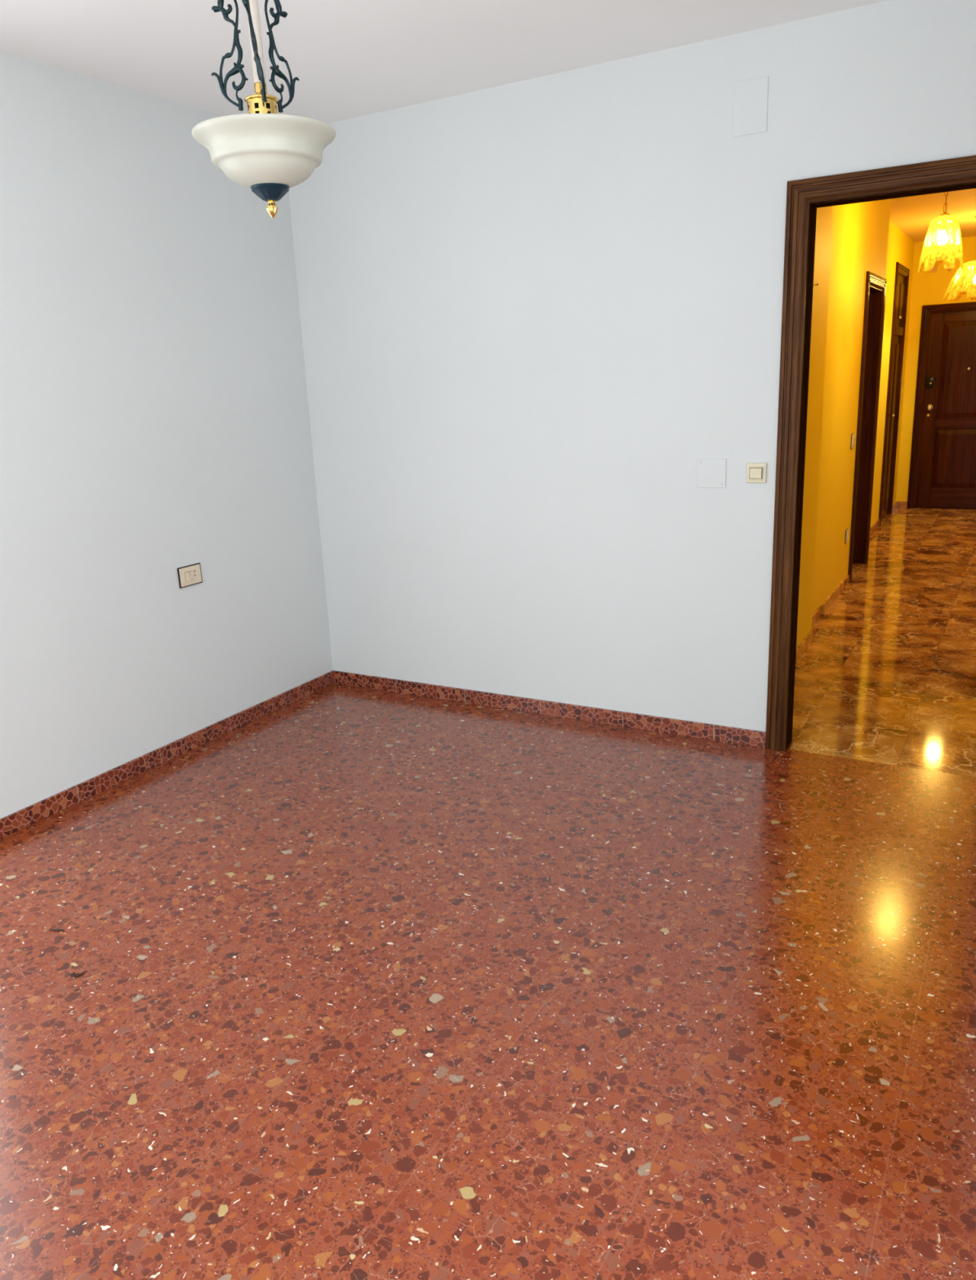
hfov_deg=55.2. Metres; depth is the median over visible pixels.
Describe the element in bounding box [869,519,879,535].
baseboard
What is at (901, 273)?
door
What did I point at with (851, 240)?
wall
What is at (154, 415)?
wall
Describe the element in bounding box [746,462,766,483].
light switch
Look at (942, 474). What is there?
door
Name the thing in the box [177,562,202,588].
wall socket
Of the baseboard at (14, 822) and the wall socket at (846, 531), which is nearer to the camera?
the baseboard at (14, 822)
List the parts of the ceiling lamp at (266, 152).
scroll arm, scroll arm, lamp shade, scroll arm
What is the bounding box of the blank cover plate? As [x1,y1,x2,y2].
[696,458,725,488]
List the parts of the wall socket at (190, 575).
frame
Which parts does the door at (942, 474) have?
casing, knob, head casing, rail, panel, rail, panel, rail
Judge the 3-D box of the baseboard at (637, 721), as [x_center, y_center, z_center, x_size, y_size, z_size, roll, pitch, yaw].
[0.158,0.296,4.295,2.212,0.066,0.012,6,18,29]
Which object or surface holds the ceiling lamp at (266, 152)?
hanging from the ceiling
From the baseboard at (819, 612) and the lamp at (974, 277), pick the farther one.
the lamp at (974, 277)
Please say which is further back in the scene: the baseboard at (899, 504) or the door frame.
the baseboard at (899, 504)
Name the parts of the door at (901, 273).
panel, casing, panel, panel, cross rail, casing, panel, head casing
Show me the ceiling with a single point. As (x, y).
(349, 59)
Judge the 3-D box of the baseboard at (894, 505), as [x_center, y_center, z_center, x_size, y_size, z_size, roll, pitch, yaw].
[4.154,-1.361,9.561,0.014,0.066,0.405,6,18,29]
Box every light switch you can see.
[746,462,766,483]
[849,433,854,448]
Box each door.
[847,271,886,583]
[878,262,909,525]
[906,302,975,509]
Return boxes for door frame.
[764,155,975,751]
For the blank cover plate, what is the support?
attached to the wall at (530, 310)
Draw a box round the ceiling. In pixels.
[0,0,975,242]
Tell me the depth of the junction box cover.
3.20 m
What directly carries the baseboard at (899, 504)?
attached to the wall at (944, 273)
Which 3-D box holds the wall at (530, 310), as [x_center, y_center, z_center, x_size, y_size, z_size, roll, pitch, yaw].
[0.612,-0.862,3.707,3.550,2.572,0.050,6,18,29]
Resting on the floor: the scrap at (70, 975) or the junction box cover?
the scrap at (70, 975)
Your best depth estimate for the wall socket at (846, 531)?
6.24 m
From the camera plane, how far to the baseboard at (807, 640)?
4.97 m
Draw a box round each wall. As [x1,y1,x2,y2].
[0,51,333,818]
[288,0,975,732]
[795,199,914,647]
[895,235,975,501]
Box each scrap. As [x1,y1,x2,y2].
[68,970,86,977]
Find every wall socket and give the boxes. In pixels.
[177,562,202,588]
[844,528,848,544]
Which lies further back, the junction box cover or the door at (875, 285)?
the door at (875, 285)
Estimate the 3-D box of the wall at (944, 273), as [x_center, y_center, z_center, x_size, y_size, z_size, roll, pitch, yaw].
[4.850,-2.576,9.138,2.000,2.572,0.200,6,18,29]
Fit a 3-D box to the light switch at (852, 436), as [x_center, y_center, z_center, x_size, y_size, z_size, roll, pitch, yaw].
[2.382,-1.298,6.093,0.014,0.095,0.091,6,18,29]
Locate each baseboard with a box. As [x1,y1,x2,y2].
[0,671,333,839]
[332,670,765,747]
[795,629,813,663]
[811,573,849,627]
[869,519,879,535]
[891,501,896,512]
[896,501,906,507]
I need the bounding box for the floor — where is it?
[0,507,975,1279]
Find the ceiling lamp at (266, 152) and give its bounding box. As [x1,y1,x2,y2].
[191,0,335,218]
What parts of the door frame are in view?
casing, head casing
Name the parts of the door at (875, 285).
casing, casing, head casing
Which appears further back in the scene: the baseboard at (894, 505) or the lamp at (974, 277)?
the baseboard at (894, 505)
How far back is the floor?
2.35 m
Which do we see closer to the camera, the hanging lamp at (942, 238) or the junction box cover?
the junction box cover

